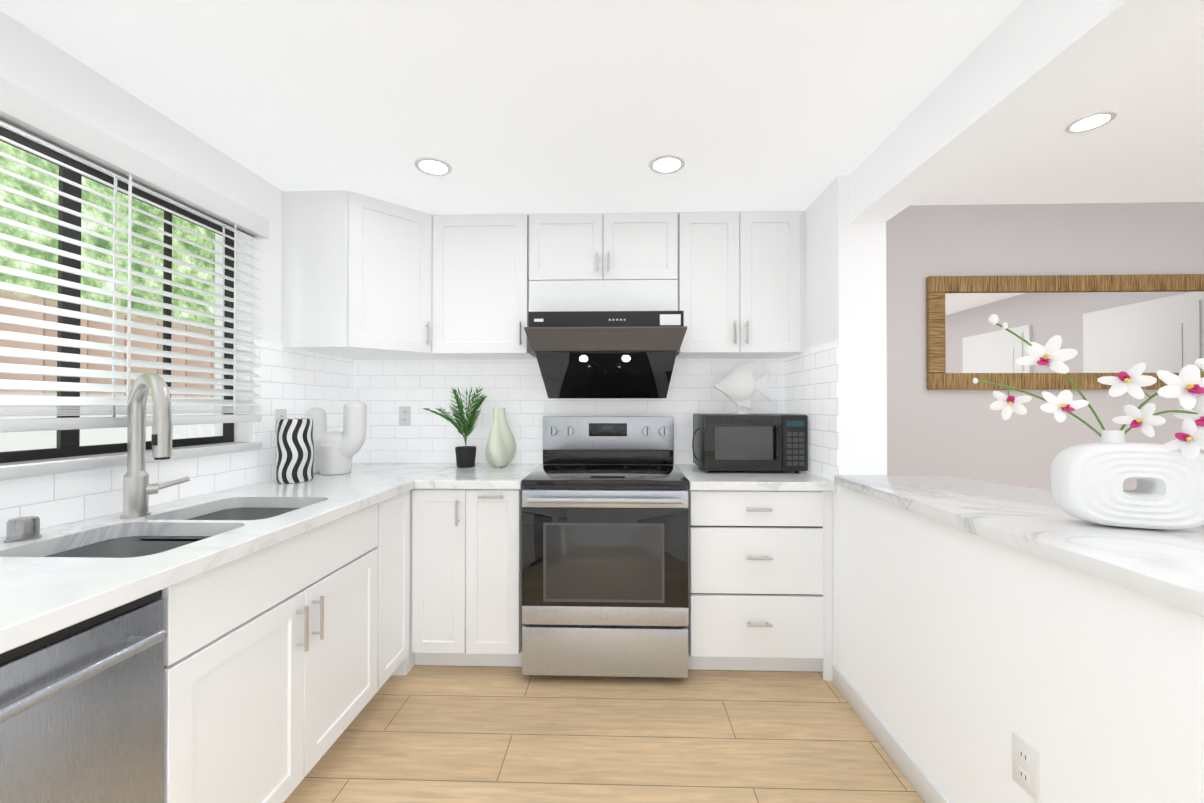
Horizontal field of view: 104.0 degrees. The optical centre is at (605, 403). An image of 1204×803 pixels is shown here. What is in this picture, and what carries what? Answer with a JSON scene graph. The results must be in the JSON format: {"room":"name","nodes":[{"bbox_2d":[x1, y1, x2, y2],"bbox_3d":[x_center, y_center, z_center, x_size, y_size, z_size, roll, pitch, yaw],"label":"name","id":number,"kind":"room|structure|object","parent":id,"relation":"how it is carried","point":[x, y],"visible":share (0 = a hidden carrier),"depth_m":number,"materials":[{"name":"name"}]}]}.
{"room":"kitchen","nodes":[
{"label":"kitchen","id":0,"kind":"room"},
{"bbox_2d":[0,10,282,537],"bbox_3d":[-1.690,0.112,0.207,0.160,2.290,5.625,0,0,2],"label":"wall","id":1,"kind":"structure","parent":0,"point":[28,61],"depth_m":1.71,"materials":[{"name":"white paint"}]},
{"bbox_2d":[0,126,261,478],"bbox_3d":[-1.639,-0.282,1.024,0.175,0.949,2.135,0,0,2],"label":"window","id":2,"kind":"structure","parent":1,"relation":"in","point":[68,443],"depth_m":1.47,"materials":[{"name":"black metal"}]},
{"bbox_2d":[0,77,269,432],"bbox_3d":[-1.551,-0.373,0.987,0.068,0.890,2.185,0,0,2],"label":"window blinds","id":3,"kind":"object","parent":2,"relation":"attached to","point":[29,114],"visible":0.92,"depth_m":1.46,"materials":[{"name":"white plastic"}]},
{"bbox_2d":[0,340,355,536],"bbox_3d":[-1.579,0.029,1.165,0.006,0.636,3.384,0,0,2],"label":"tile backsplash","id":4,"kind":"structure","parent":1,"relation":"attached to","point":[295,383],"depth_m":1.92,"materials":[{"name":"white tile"}]},
{"bbox_2d":[275,409,286,433],"bbox_3d":[-1.540,0.086,2.232,0.007,0.118,0.072,0,0,2],"label":"electrical outlet","id":5,"kind":"object","parent":4,"relation":"attached to","point":[280,413],"visible":0.48,"depth_m":2.22,"materials":[{"name":"white plastic"}]},
{"bbox_2d":[282,190,445,359],"bbox_3d":[-1.238,-0.641,2.547,0.605,0.748,0.608,0,0,2],"label":"upper cabinet","id":6,"kind":"object","parent":1,"relation":"attached to","point":[311,220],"depth_m":2.25,"materials":[{"name":"white wood"}]},
{"bbox_2d":[0,0,1203,214],"bbox_3d":[1.314,-1.150,0.039,6.255,0.230,5.885,0,0,2],"label":"ceiling","id":7,"kind":"structure","parent":0,"point":[548,106],"depth_m":1.59,"materials":[{"name":"white paint"}]},
{"bbox_2d":[414,157,451,175],"bbox_3d":[-0.742,-1.017,2.026,0.156,0.006,0.156,0,0,2],"label":"recessed light","id":8,"kind":"object","parent":7,"relation":"in","point":[434,166],"visible":1,"depth_m":2.02,"materials":[{"name":"white"}]},
{"bbox_2d":[649,155,684,173],"bbox_3d":[0.262,-1.017,2.007,0.156,0.006,0.156,0,0,2],"label":"recessed light","id":9,"kind":"object","parent":7,"relation":"in","point":[667,164],"visible":1,"depth_m":2.00,"materials":[{"name":"white"}]},
{"bbox_2d":[850,0,1203,221],"bbox_3d":[1.101,-1.007,-0.299,0.160,0.360,4.799,0,0,2],"label":"soffit","id":10,"kind":"structure","parent":7,"relation":"attached to","point":[1023,63],"depth_m":1.30,"materials":[{"name":"white paint"}]},
{"bbox_2d":[1064,110,1117,133],"bbox_3d":[2.017,-1.168,1.958,0.156,0.006,0.156,0,0,2],"label":"recessed light","id":11,"kind":"object","parent":7,"relation":"in","point":[1092,121],"visible":1,"depth_m":1.95,"materials":[{"name":"white"}]},
{"bbox_2d":[283,665,924,802],"bbox_3d":[1.264,1.285,0.023,6.355,0.060,5.885,0,0,2],"label":"floor","id":12,"kind":"structure","parent":0,"point":[455,734],"depth_m":1.75,"materials":[{"name":"brown wood"}]},
{"bbox_2d":[0,590,166,802],"bbox_3d":[-1.223,0.826,0.715,0.643,0.868,0.596,0,0,2],"label":"dishwasher","id":13,"kind":"object","parent":12,"relation":"on","point":[81,710],"visible":0.73,"depth_m":0.86,"materials":[{"name":"grey metal"}]},
{"bbox_2d":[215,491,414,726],"bbox_3d":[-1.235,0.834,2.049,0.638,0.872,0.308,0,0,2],"label":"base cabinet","id":14,"kind":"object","parent":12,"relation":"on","point":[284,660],"depth_m":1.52,"materials":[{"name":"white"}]},
{"bbox_2d":[0,463,447,653],"bbox_3d":[-1.247,0.470,1.151,0.667,0.241,3.383,0,0,2],"label":"countertop","id":15,"kind":"structure","parent":14,"relation":"on","point":[163,546],"depth_m":1.29,"materials":[{"name":"stone"}]},
{"bbox_2d":[4,516,41,542],"bbox_3d":[-1.496,0.322,1.208,0.062,0.056,0.062,0,0,2],"label":"air gap cap","id":16,"kind":"object","parent":15,"relation":"on","point":[22,529],"visible":1,"depth_m":1.19,"materials":[{"name":"silver metal"}]},
{"bbox_2d":[120,372,189,518],"bbox_3d":[-1.383,0.129,1.450,0.233,0.445,0.207,0,0,2],"label":"faucet","id":17,"kind":"object","parent":15,"relation":"on","point":[138,489],"visible":0.98,"depth_m":1.44,"materials":[{"name":"silver metal"}]},
{"bbox_2d":[276,418,313,483],"bbox_3d":[-1.423,0.213,2.157,0.133,0.285,0.172,0,0,2],"label":"striped vase","id":18,"kind":"object","parent":15,"relation":"on","point":[294,450],"visible":1,"depth_m":2.09,"materials":[{"name":"ceramic"}]},
{"bbox_2d":[306,401,366,474],"bbox_3d":[-1.377,0.172,2.406,0.302,0.370,0.158,0,0,2],"label":"sculpture","id":19,"kind":"object","parent":15,"relation":"on","point":[335,452],"visible":0.83,"depth_m":2.36,"materials":[{"name":"white ceramic"}]},
{"bbox_2d":[409,488,522,666],"bbox_3d":[-0.655,0.837,2.490,0.530,0.872,0.668,0,0,2],"label":"base cabinet","id":20,"kind":"object","parent":12,"relation":"on","point":[465,577],"visible":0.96,"depth_m":2.19,"materials":[{"name":"white wood"}]},
{"bbox_2d":[416,463,541,488],"bbox_3d":[-0.616,0.379,2.496,0.471,0.040,0.658,0,0,2],"label":"countertop","id":21,"kind":"structure","parent":20,"relation":"on","point":[483,475],"depth_m":2.26,"materials":[{"name":"stone"}]},
{"bbox_2d":[422,384,487,467],"bbox_3d":[-0.843,0.120,2.650,0.340,0.478,0.305,0,0,2],"label":"potted plant","id":22,"kind":"object","parent":21,"relation":"on","point":[465,456],"visible":1,"depth_m":2.63,"materials":[{"name":"green plant"}]},
{"bbox_2d":[485,408,515,466],"bbox_3d":[-0.597,0.192,2.688,0.175,0.335,0.180,0,0,-18],"label":"vase","id":23,"kind":"object","parent":21,"relation":"on","point":[500,449],"visible":1,"depth_m":2.65,"materials":[{"name":"white"}]},
{"bbox_2d":[522,416,688,677],"bbox_3d":[0.005,0.672,2.414,0.760,1.200,0.718,0,0,2],"label":"range","id":24,"kind":"object","parent":12,"relation":"on","point":[605,562],"visible":1,"depth_m":2.12,"materials":[{"name":"grey metal"}]},
{"bbox_2d":[688,488,832,680],"bbox_3d":[0.722,0.836,2.450,0.652,0.872,0.668,0,0,2],"label":"base cabinet","id":25,"kind":"object","parent":12,"relation":"on","point":[760,580],"visible":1,"depth_m":2.15,"materials":[{"name":"white wood"}]},
{"bbox_2d":[674,464,835,490],"bbox_3d":[0.722,0.378,2.458,0.656,0.040,0.658,0,0,2],"label":"countertop","id":26,"kind":"structure","parent":25,"relation":"on","point":[699,479],"depth_m":2.17,"materials":[{"name":"stone"}]},
{"bbox_2d":[692,414,807,472],"bbox_3d":[0.747,0.209,2.560,0.571,0.300,0.399,0,0,2],"label":"microwave","id":27,"kind":"object","parent":26,"relation":"on","point":[749,442],"visible":1,"depth_m":2.39,"materials":[{"name":"black plastic"}]},
{"bbox_2d":[714,360,770,413],"bbox_3d":[0.745,-0.088,2.565,0.298,0.294,0.097,0,0,10],"label":"fish sculpture","id":28,"kind":"object","parent":27,"relation":"on","point":[739,385],"visible":1,"depth_m":2.55,"materials":[{"name":"white ceramic"}]},
{"bbox_2d":[804,175,1203,802],"bbox_3d":[1.089,0.036,0.117,0.210,2.440,5.645,0,0,2],"label":"wall","id":29,"kind":"structure","parent":12,"relation":"on","point":[964,655],"depth_m":1.30,"materials":[{"name":"white paint"}]},
{"bbox_2d":[780,340,838,480],"bbox_3d":[1.047,0.039,2.428,0.006,0.636,0.657,0,0,2],"label":"tile backsplash","id":30,"kind":"structure","parent":29,"relation":"attached to","point":[809,385],"depth_m":2.31,"materials":[{"name":"white tile"}]},
{"bbox_2d":[833,665,949,802],"bbox_3d":[0.966,1.211,-0.283,0.012,0.085,4.835,0,0,2],"label":"baseboard","id":31,"kind":"structure","parent":29,"relation":"attached to","point":[924,786],"depth_m":1.66,"materials":[{"name":"white wood"}]},
{"bbox_2d":[834,475,1203,616],"bbox_3d":[1.739,0.323,-0.317,1.585,0.040,4.778,0,0,2],"label":"countertop","id":32,"kind":"structure","parent":29,"relation":"on","point":[1166,566],"depth_m":1.15,"materials":[{"name":"stone"}]},
{"bbox_2d":[973,314,1203,529],"bbox_3d":[1.290,0.033,1.186,0.576,0.558,0.147,0,0,19],"label":"vase","id":33,"kind":"object","parent":32,"relation":"on","point":[1089,479],"visible":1,"depth_m":1.17,"materials":[{"name":"white ceramic"}]},
{"bbox_2d":[1012,732,1038,802],"bbox_3d":[1.009,0.873,1.132,0.007,0.118,0.072,0,0,2],"label":"outlet","id":34,"kind":"object","parent":29,"relation":"attached to","point":[1025,766],"visible":1,"depth_m":1.13,"materials":[{"name":"white plastic"}]},
{"bbox_2d":[451,202,1203,490],"bbox_3d":[1.398,0.056,2.853,5.820,2.440,0.160,0,0,2],"label":"wall","id":35,"kind":"structure","parent":0,"point":[966,434],"depth_m":2.75,"materials":[{"name":"white"}]},
{"bbox_2d":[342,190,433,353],"bbox_3d":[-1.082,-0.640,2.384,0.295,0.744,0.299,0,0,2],"label":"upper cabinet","id":36,"kind":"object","parent":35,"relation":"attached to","point":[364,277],"depth_m":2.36,"materials":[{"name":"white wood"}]},
{"bbox_2d":[434,214,536,359],"bbox_3d":[-0.670,-0.640,2.673,0.517,0.748,0.323,0,0,2],"label":"upper cabinet","id":37,"kind":"object","parent":35,"relation":"attached to","point":[482,261],"depth_m":2.52,"materials":[{"name":"white wood"}]},
{"bbox_2d":[356,359,783,463],"bbox_3d":[-0.221,0.041,2.815,2.564,0.636,0.007,0,0,2],"label":"tile backsplash","id":38,"kind":"structure","parent":35,"relation":"attached to","point":[516,386],"depth_m":2.83,"materials":[{"name":"white tile"}]},
{"bbox_2d":[399,406,410,425],"bbox_3d":[-1.212,0.077,2.836,0.072,0.118,0.007,0,0,2],"label":"electrical outlet","id":39,"kind":"object","parent":38,"relation":"attached to","point":[404,415],"visible":1,"depth_m":2.83,"materials":[{"name":"white plastic"}]},
{"bbox_2d":[530,212,681,311],"bbox_3d":[-0.009,-0.731,2.655,0.796,0.566,0.323,0,0,2],"label":"upper cabinet","id":40,"kind":"object","parent":35,"relation":"attached to","point":[579,261],"depth_m":2.50,"materials":[{"name":"white wood"}]},
{"bbox_2d":[524,311,686,398],"bbox_3d":[0.007,-0.236,2.521,0.778,0.418,0.568,0,0,2],"label":"range hood","id":41,"kind":"object","parent":40,"relation":"attached to","point":[606,354],"visible":1,"depth_m":2.29,"materials":[{"name":"black metal"}]},
{"bbox_2d":[676,211,804,358],"bbox_3d":[0.723,-0.640,2.633,0.661,0.748,0.323,0,0,2],"label":"upper cabinet","id":42,"kind":"object","parent":35,"relation":"attached to","point":[743,272],"depth_m":2.48,"materials":[{"name":"white wood"}]},
{"bbox_2d":[926,274,1203,389],"bbox_3d":[2.810,-0.410,2.719,1.860,0.660,0.030,0,0,2],"label":"mirror","id":43,"kind":"object","parent":35,"relation":"attached to","point":[1108,325],"visible":1,"depth_m":2.72,"materials":[{"name":"wicker"}]},
{"label":"outside","id":44,"kind":"structure","parent":0,"visible":0},
{"bbox_2d":[0,141,214,451],"bbox_3d":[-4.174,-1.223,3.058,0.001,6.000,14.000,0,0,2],"label":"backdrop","id":45,"kind":"structure","parent":44,"point":[115,437],"depth_m":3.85,"materials":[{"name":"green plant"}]}
]}

